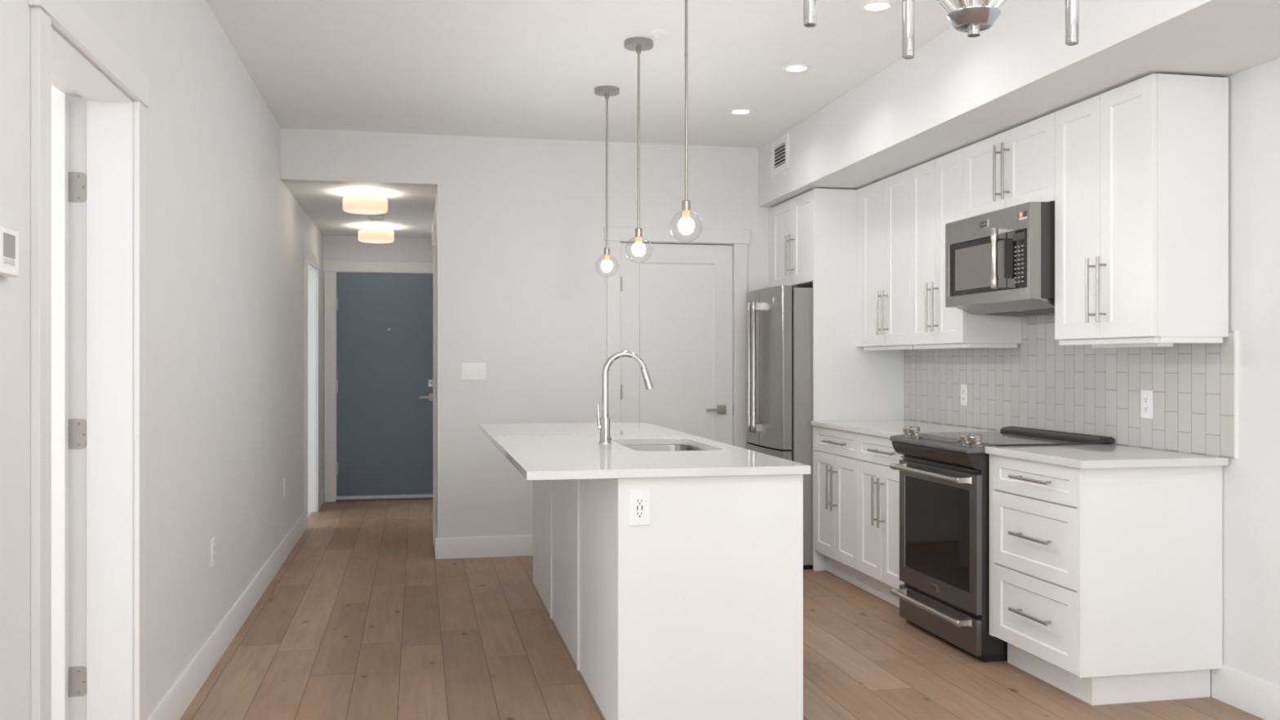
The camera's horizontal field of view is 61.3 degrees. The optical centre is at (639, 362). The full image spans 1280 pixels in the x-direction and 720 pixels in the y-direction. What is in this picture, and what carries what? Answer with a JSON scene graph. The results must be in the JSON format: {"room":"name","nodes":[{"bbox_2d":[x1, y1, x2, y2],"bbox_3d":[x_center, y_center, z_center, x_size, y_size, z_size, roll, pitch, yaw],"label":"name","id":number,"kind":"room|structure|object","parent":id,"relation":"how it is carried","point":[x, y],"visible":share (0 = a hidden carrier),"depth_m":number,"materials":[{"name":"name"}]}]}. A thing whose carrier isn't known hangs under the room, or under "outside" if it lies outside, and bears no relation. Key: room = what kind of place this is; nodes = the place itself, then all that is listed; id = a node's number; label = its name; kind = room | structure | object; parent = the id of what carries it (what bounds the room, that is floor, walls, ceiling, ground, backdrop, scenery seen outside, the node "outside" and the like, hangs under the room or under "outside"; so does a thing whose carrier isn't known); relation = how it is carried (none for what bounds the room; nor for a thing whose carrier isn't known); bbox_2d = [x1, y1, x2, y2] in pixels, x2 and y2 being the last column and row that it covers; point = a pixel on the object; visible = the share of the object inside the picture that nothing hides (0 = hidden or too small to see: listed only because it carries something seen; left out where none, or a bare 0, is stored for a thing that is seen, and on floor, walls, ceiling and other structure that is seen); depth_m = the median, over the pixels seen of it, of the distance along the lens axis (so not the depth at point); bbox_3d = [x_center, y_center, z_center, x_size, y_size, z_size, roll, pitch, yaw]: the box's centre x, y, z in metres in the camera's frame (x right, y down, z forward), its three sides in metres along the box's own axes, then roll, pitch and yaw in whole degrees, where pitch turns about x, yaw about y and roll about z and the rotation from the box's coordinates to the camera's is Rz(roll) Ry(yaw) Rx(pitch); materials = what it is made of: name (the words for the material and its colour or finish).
{"room":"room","nodes":[
{"label":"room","id":0,"kind":"room"},
{"bbox_2d":[51,84,65,95],"bbox_3d":[-2.606,-0.030,2.321,2.235,2.600,3.600,0,0,-12],"label":"wall","id":1,"kind":"structure","parent":0,"point":[55,91],"depth_m":4.13,"materials":[{"name":"paint"}]},
{"bbox_2d":[28,0,148,719],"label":"door","id":2,"kind":"structure","parent":1,"relation":"in","point":[88,143],"depth_m":3.23,"materials":[{"name":"paint"}]},
{"bbox_2d":[0,0,322,719],"bbox_3d":[-1.658,-0.100,3.563,0.125,2.740,13.050,0,0,-12],"label":"wall","id":3,"kind":"structure","parent":0,"point":[226,237],"depth_m":4.17,"materials":[{"name":"paint"}]},
{"bbox_2d":[0,226,18,277],"bbox_3d":[-1.297,-0.225,2.196,0.027,0.096,0.122,0,0,-12],"label":"thermostat","id":4,"kind":"object","parent":3,"relation":"attached to","point":[9,238],"visible":1,"depth_m":2.20,"materials":[{"name":"white plastic"}]},
{"bbox_2d":[210,537,214,567],"bbox_3d":[-1.787,0.796,4.522,0.009,0.116,0.072,0,0,-12],"label":"wall outlet","id":5,"kind":"object","parent":3,"relation":"attached to","point":[212,540],"visible":1,"depth_m":4.50,"materials":[{"name":"white plastic"}]},
{"bbox_2d":[213,543,214,560],"bbox_3d":[-1.784,0.796,4.522,0.003,0.067,0.033,0,0,-12],"label":"socket","id":6,"kind":"object","parent":5,"relation":"attached to","point":[213,544],"depth_m":4.52,"materials":[{"name":"white plastic"}]},
{"bbox_2d":[146,487,324,719],"bbox_3d":[-1.582,1.203,3.543,0.015,0.134,12.780,0,0,-12],"label":"baseboard","id":7,"kind":"structure","parent":3,"relation":"attached to","point":[174,704],"depth_m":4.68,"materials":[{"name":"paint"}]},
{"bbox_2d":[283,477,285,497],"bbox_3d":[-2.293,0.807,6.970,0.009,0.116,0.072,0,0,-12],"label":"wall outlet","id":8,"kind":"object","parent":3,"relation":"attached to","point":[284,479],"visible":1,"depth_m":6.95,"materials":[{"name":"white plastic"}]},
{"bbox_2d":[303,246,319,528],"bbox_3d":[-3.116,0.196,8.623,0.986,2.149,1.071,0,0,-12],"label":"door","id":9,"kind":"structure","parent":3,"relation":"in","point":[311,275],"depth_m":9.14,"materials":[{"name":"paint"}]},
{"bbox_2d":[283,182,437,238],"bbox_3d":[-2.029,-1.200,8.551,1.415,0.100,3.130,0,0,-12],"label":"ceiling","id":10,"kind":"structure","parent":0,"point":[410,213],"depth_m":8.09,"materials":[{"name":"paint"}]},
{"bbox_2d":[342,191,387,214],"bbox_3d":[-1.865,-1.083,7.334,0.297,0.133,0.297,0,0,-12],"label":"flush light","id":11,"kind":"object","parent":10,"relation":"attached to","point":[363,202],"visible":1,"depth_m":7.23,"materials":[{"name":"white glass"}]},
{"bbox_2d":[358,225,394,243],"bbox_3d":[-2.235,-1.083,9.147,0.297,0.133,0.297,0,0,-12],"label":"flush light","id":12,"kind":"object","parent":10,"relation":"attached to","point":[374,233],"visible":1,"depth_m":9.04,"materials":[{"name":"white glass"}]},
{"bbox_2d":[367,213,385,221],"bbox_3d":[-2.053,-1.127,8.409,0.140,0.046,0.140,0,0,-12],"label":"smoke detector","id":13,"kind":"object","parent":10,"relation":"attached to","point":[380,217],"visible":0.96,"depth_m":8.37,"materials":[{"name":"white plastic"}]},
{"bbox_2d":[322,235,432,488],"bbox_3d":[-2.331,0.060,10.011,1.415,2.420,0.150,0,0,-12],"label":"wall","id":14,"kind":"structure","parent":0,"point":[348,248],"depth_m":9.90,"materials":[{"name":"paint"}]},
{"bbox_2d":[322,260,432,502],"bbox_3d":[-2.322,0.173,9.962,1.158,2.193,0.149,0,0,-12],"label":"door","id":15,"kind":"structure","parent":14,"relation":"in","point":[378,325],"depth_m":9.92,"materials":[{"name":"paint"}]},
{"bbox_2d":[431,188,437,533],"bbox_3d":[-1.478,0.060,8.589,0.319,2.420,2.980,0,0,-12],"label":"wall","id":16,"kind":"structure","parent":0,"point":[435,217],"depth_m":7.44,"materials":[{"name":"paint"}]},
{"bbox_2d":[431,231,435,544],"bbox_3d":[-1.440,0.180,7.555,0.026,2.180,0.140,0,0,-12],"label":"trim","id":17,"kind":"structure","parent":16,"relation":"attached to","point":[433,233],"depth_m":7.51,"materials":[{"name":"paint"}]},
{"bbox_2d":[280,128,770,537],"bbox_3d":[-0.349,-0.100,7.239,3.925,2.740,0.120,0,0,-12],"label":"wall","id":18,"kind":"structure","parent":0,"point":[522,293],"depth_m":7.09,"materials":[{"name":"paint"}]},
{"bbox_2d":[461,362,485,379],"bbox_3d":[-1.081,0.059,7.021,0.158,0.112,0.010,0,0,-12],"label":"light switch","id":19,"kind":"object","parent":18,"relation":"attached to","point":[469,371],"visible":1,"depth_m":7.02,"materials":[{"name":"white plastic"}]},
{"bbox_2d":[434,525,533,559],"bbox_3d":[-0.828,1.203,7.347,1.119,0.134,0.555,0,0,-12],"label":"baseboard","id":20,"kind":"structure","parent":18,"relation":"attached to","point":[502,545],"depth_m":7.03,"materials":[{"name":"paint"}]},
{"bbox_2d":[604,226,750,448],"bbox_3d":[0.254,0.184,7.308,1.010,2.171,0.109,0,0,-12],"label":"door","id":21,"kind":"structure","parent":18,"relation":"in","point":[673,308],"depth_m":7.32,"materials":[{"name":"paint"}]},
{"bbox_2d":[205,0,981,147],"bbox_3d":[0.593,-1.520,2.369,4.050,0.100,9.800,0,0,-12],"label":"ceiling","id":22,"kind":"structure","parent":0,"point":[507,68],"depth_m":5.24,"materials":[{"name":"paint"}]},
{"bbox_2d":[594,85,619,271],"bbox_3d":[-0.178,-0.962,5.804,0.134,1.016,0.134,0,0,-12],"label":"pendant light","id":23,"kind":"object","parent":22,"relation":"hanging from","point":[606,91],"visible":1,"depth_m":5.80,"materials":[{"name":"silver"}]},
{"bbox_2d":[623,37,653,262],"bbox_3d":[-0.006,-0.962,4.949,0.134,1.016,0.134,0,0,-12],"label":"pendant light","id":24,"kind":"object","parent":22,"relation":"hanging from","point":[638,45],"visible":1,"depth_m":4.94,"materials":[{"name":"silver metal"}]},
{"bbox_2d":[648,29,666,42],"bbox_3d":[0.080,-1.447,4.805,0.080,0.046,0.080,0,0,-12],"label":"sprinkler head","id":25,"kind":"object","parent":22,"relation":"attached to","point":[657,33],"visible":1,"depth_m":4.79},
{"bbox_2d":[670,0,702,242],"bbox_3d":[0.175,-0.962,4.095,0.134,1.016,0.134,0,0,-12],"label":"pendant light","id":26,"kind":"object","parent":22,"relation":"hanging from","point":[686,224],"visible":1,"depth_m":4.09,"materials":[{"name":"silver metal"}]},
{"bbox_2d":[728,108,752,114],"bbox_3d":[0.590,-1.467,6.325,0.136,0.006,0.136,0,0,-12],"label":"recessed light","id":27,"kind":"object","parent":22,"relation":"in","point":[736,111],"visible":1,"depth_m":6.32,"materials":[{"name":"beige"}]},
{"bbox_2d":[782,64,809,71],"bbox_3d":[0.782,-1.467,5.396,0.136,0.006,0.136,0,0,-12],"label":"recessed light","id":28,"kind":"object","parent":22,"relation":"in","point":[792,68],"visible":1,"depth_m":5.39,"materials":[{"name":"beige"}]},
{"bbox_2d":[803,0,817,27],"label":"chandelier","id":29,"kind":"object","parent":22,"relation":"hanging from","point":[810,6],"depth_m":2.17,"materials":[{"name":"silver metal"}]},
{"bbox_2d":[860,0,893,11],"bbox_3d":[0.977,-1.467,4.450,0.136,0.006,0.136,0,0,-12],"label":"recessed light","id":30,"kind":"object","parent":22,"relation":"in","point":[875,5],"visible":1,"depth_m":4.44,"materials":[{"name":"white plastic"}]},
{"bbox_2d":[902,0,915,58],"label":"chandelier","id":31,"kind":"object","parent":22,"relation":"hanging from","point":[908,6],"depth_m":2.39,"materials":[{"name":"silver metal"}]},
{"bbox_2d":[179,499,1264,719],"bbox_3d":[0.311,1.310,3.970,3.955,0.080,13.050,0,0,-12],"label":"floor","id":32,"kind":"structure","parent":0,"point":[362,620],"depth_m":4.74,"materials":[{"name":"brown wood"}]},
{"bbox_2d":[533,474,803,719],"bbox_3d":[-0.033,0.828,4.979,0.656,0.885,2.705,0,0,-12],"label":"kitchen island","id":33,"kind":"object","parent":32,"relation":"on","point":[695,612],"visible":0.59,"depth_m":3.68,"materials":[{"name":"paint"}]},
{"bbox_2d":[628,489,650,525],"bbox_3d":[-0.002,0.485,3.600,0.074,0.118,0.009,0,0,-12],"label":"wall outlet","id":34,"kind":"object","parent":33,"relation":"attached to","point":[639,500],"visible":1,"depth_m":3.60,"materials":[{"name":"white plastic"}]},
{"bbox_2d":[635,497,644,518],"bbox_3d":[-0.001,0.485,3.597,0.033,0.067,0.003,0,0,-12],"label":"socket","id":35,"kind":"object","parent":34,"relation":"attached to","point":[639,502],"depth_m":3.60,"materials":[{"name":"white plastic"}]},
{"bbox_2d":[479,422,810,480],"bbox_3d":[-0.169,0.369,4.949,0.973,0.029,2.751,0,0,-12],"label":"island countertop","id":36,"kind":"structure","parent":33,"relation":"on","point":[548,451],"depth_m":4.16,"materials":[{"name":"white stone"}]},
{"bbox_2d":[596,351,653,443],"bbox_3d":[-0.064,0.152,4.746,0.255,0.405,0.060,0,0,-12],"label":"faucet","id":37,"kind":"object","parent":36,"relation":"on","point":[604,422],"visible":1,"depth_m":4.72,"materials":[{"name":"silver metal"}]},
{"bbox_2d":[622,444,705,451],"bbox_3d":[0.104,0.478,4.673,0.410,0.188,0.740,0,0,-12],"label":"sink","id":38,"kind":"object","parent":36,"relation":"in","point":[669,446],"visible":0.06,"depth_m":5.02,"materials":[{"name":"silver metal"}]},
{"bbox_2d":[746,284,813,568],"bbox_3d":[1.125,0.401,6.996,0.866,1.738,0.743,0,0,-12],"label":"refrigerator","id":39,"kind":"object","parent":32,"relation":"on","point":[780,318],"visible":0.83,"depth_m":6.60,"materials":[{"name":"grey metal"}]},
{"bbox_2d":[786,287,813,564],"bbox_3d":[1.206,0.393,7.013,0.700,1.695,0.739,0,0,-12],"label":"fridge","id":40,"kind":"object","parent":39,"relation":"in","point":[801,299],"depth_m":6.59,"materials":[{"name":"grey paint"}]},
{"bbox_2d":[814,426,871,592],"bbox_3d":[1.392,0.828,6.297,0.626,0.884,0.657,0,0,-12],"label":"base cabinet","id":41,"kind":"object","parent":32,"relation":"on","point":[836,455],"visible":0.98,"depth_m":6.20,"materials":[{"name":"paint"}]},
{"bbox_2d":[813,187,903,570],"bbox_3d":[1.350,0.105,6.641,0.598,2.329,0.020,0,0,-12],"label":"panel","id":42,"kind":"object","parent":32,"relation":"on","point":[851,382],"visible":0.52,"depth_m":6.61,"materials":[{"name":"paint"}]},
{"bbox_2d":[857,432,904,607],"bbox_3d":[1.522,0.828,5.669,0.626,0.884,0.623,0,0,-12],"label":"base cabinet","id":43,"kind":"object","parent":32,"relation":"on","point":[878,485],"visible":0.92,"depth_m":5.64,"materials":[{"name":"paint"}]},
{"bbox_2d":[810,419,1000,438],"bbox_3d":[1.467,0.370,5.996,0.609,0.030,1.288,0,0,-12],"label":"countertop","id":44,"kind":"structure","parent":43,"relation":"on","point":[880,428],"depth_m":5.96,"materials":[{"name":"white stone"}]},
{"bbox_2d":[889,425,1115,662],"bbox_3d":[1.623,0.786,4.979,0.706,0.967,0.795,0,0,-12],"label":"range","id":45,"kind":"object","parent":32,"relation":"on","point":[944,477],"visible":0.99,"depth_m":4.82,"materials":[{"name":"black metal"}]},
{"bbox_2d":[920,431,1110,445],"bbox_3d":[1.692,0.351,4.995,0.534,0.007,0.782,0,0,-12],"label":"cooktop","id":46,"kind":"object","parent":45,"relation":"in","point":[994,438],"depth_m":4.85,"materials":[{"name":"glass"}]},
{"bbox_2d":[989,453,1222,705],"bbox_3d":[1.810,0.828,4.302,0.638,0.884,0.639,0,0,-12],"label":"base cabinet","id":47,"kind":"object","parent":32,"relation":"on","point":[1106,584],"visible":0.95,"depth_m":4.02,"materials":[{"name":"paint"}]},
{"bbox_2d":[985,444,1228,468],"bbox_3d":[1.821,0.370,4.284,0.609,0.030,0.680,0,0,-12],"label":"countertop","id":48,"kind":"structure","parent":47,"relation":"on","point":[1096,455],"depth_m":4.09,"materials":[{"name":"white stone"}]},
{"bbox_2d":[937,0,1006,37],"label":"chandelier","id":49,"kind":"object","parent":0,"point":[972,19],"depth_m":2.04,"materials":[{"name":"silver metal"}]},
{"bbox_2d":[758,0,1279,207],"bbox_3d":[2.120,-1.268,2.736,0.670,0.403,9.700,0,0,-12],"label":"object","id":50,"kind":"structure","parent":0,"point":[957,91],"depth_m":4.41,"materials":[{"name":"paint"}]},
{"bbox_2d":[771,133,789,177],"bbox_3d":[0.902,-1.333,6.959,0.008,0.225,0.325,0,0,-12],"label":"ceiling vent","id":51,"kind":"object","parent":50,"relation":"in","point":[780,147],"visible":1,"depth_m":6.95,"materials":[{"name":"metal"}]},
{"bbox_2d":[1065,0,1079,45],"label":"chandelier","id":52,"kind":"object","parent":50,"relation":"hanging from","point":[1072,6],"depth_m":2.29,"materials":[{"name":"silver metal"}]},
{"bbox_2d":[907,57,1279,695],"bbox_3d":[2.517,-0.100,2.767,0.120,2.740,9.800,0,0,-12],"label":"wall","id":53,"kind":"structure","parent":0,"point":[1251,482],"depth_m":3.90,"materials":[{"name":"paint"}]},
{"bbox_2d":[768,189,813,288],"bbox_3d":[1.240,-0.776,7.067,0.631,0.562,0.857,0,0,-12],"label":"upper cabinet","id":54,"kind":"object","parent":53,"relation":"attached to","point":[790,221],"visible":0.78,"depth_m":6.96,"materials":[{"name":"paint"}]},
{"bbox_2d":[856,168,913,350],"bbox_3d":[1.534,-0.564,6.287,0.360,0.986,0.746,0,0,-12],"label":"upper cabinet","id":55,"kind":"object","parent":53,"relation":"attached to","point":[883,206],"visible":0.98,"depth_m":6.21,"materials":[{"name":"paint"}]},
{"bbox_2d":[910,147,1021,349],"bbox_3d":[1.669,-0.564,5.635,0.360,0.986,0.582,0,0,-12],"label":"upper cabinet","id":56,"kind":"object","parent":53,"relation":"attached to","point":[936,185],"visible":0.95,"depth_m":5.57,"materials":[{"name":"paint"}]},
{"bbox_2d":[945,201,1054,317],"bbox_3d":[1.744,-0.450,4.952,0.486,0.456,0.743,0,0,-12],"label":"microwave","id":57,"kind":"object","parent":53,"relation":"attached to","point":[1001,262],"visible":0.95,"depth_m":4.75,"materials":[{"name":"silver metal"}]},
{"bbox_2d":[956,297,1054,317],"bbox_3d":[1.791,-0.246,4.961,0.381,0.048,0.719,0,0,-12],"label":"vent hood","id":58,"kind":"object","parent":57,"relation":"attached to","point":[1034,307],"depth_m":4.93,"materials":[{"name":"silver metal"}]},
{"bbox_2d":[963,112,1054,218],"bbox_3d":[1.806,-0.869,4.968,0.360,0.376,0.778,0,0,-12],"label":"upper cabinet","id":59,"kind":"object","parent":53,"relation":"attached to","point":[1014,166],"visible":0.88,"depth_m":4.89,"materials":[{"name":"paint"}]},
{"bbox_2d":[903,315,1239,458],"bbox_3d":[1.919,-0.168,5.333,0.014,1.044,2.771,0,0,-12],"label":"backsplash","id":60,"kind":"structure","parent":53,"relation":"attached to","point":[1040,383],"depth_m":4.86,"materials":[{"name":"grey tile"}]},
{"bbox_2d":[960,384,967,405],"bbox_3d":[1.784,0.180,5.949,0.009,0.116,0.072,0,0,-12],"label":"wall outlet","id":61,"kind":"object","parent":60,"relation":"attached to","point":[963,387],"visible":1,"depth_m":5.94,"materials":[{"name":"white plastic"}]},
{"bbox_2d":[961,388,964,400],"bbox_3d":[1.781,0.180,5.948,0.003,0.067,0.033,0,0,-12],"label":"socket","id":62,"kind":"object","parent":61,"relation":"attached to","point":[962,389],"depth_m":5.95,"materials":[{"name":"white plastic"}]},
{"bbox_2d":[1140,390,1153,418],"bbox_3d":[2.092,0.174,4.459,0.009,0.116,0.072,0,0,-12],"label":"wall outlet","id":63,"kind":"object","parent":60,"relation":"attached to","point":[1146,396],"visible":1,"depth_m":4.45,"materials":[{"name":"white plastic"}]},
{"bbox_2d":[1142,395,1148,412],"bbox_3d":[2.089,0.174,4.459,0.003,0.067,0.033,0,0,-12],"label":"socket","id":64,"kind":"object","parent":63,"relation":"attached to","point":[1145,398],"depth_m":4.46,"materials":[{"name":"white plastic"}]},
{"bbox_2d":[1054,73,1228,345],"bbox_3d":[1.948,-0.564,4.281,0.360,0.986,0.622,0,0,-12],"label":"upper cabinet","id":65,"kind":"object","parent":53,"relation":"attached to","point":[1141,165],"visible":1,"depth_m":4.01,"materials":[{"name":"paint"}]},
{"bbox_2d":[1091,342,1173,347],"bbox_3d":[1.920,-0.075,4.226,0.070,0.034,0.400,0,0,-12],"label":"light","id":66,"kind":"object","parent":65,"relation":"attached to","point":[1144,344],"visible":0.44,"depth_m":4.16,"materials":[{"name":"white plastic"}]},
{"bbox_2d":[1211,664,1279,719],"bbox_3d":[2.798,1.203,1.074,0.015,0.134,6.172,0,0,-12],"label":"baseboard","id":67,"kind":"structure","parent":53,"relation":"attached to","point":[1256,696],"depth_m":3.92,"materials":[{"name":"paint"}]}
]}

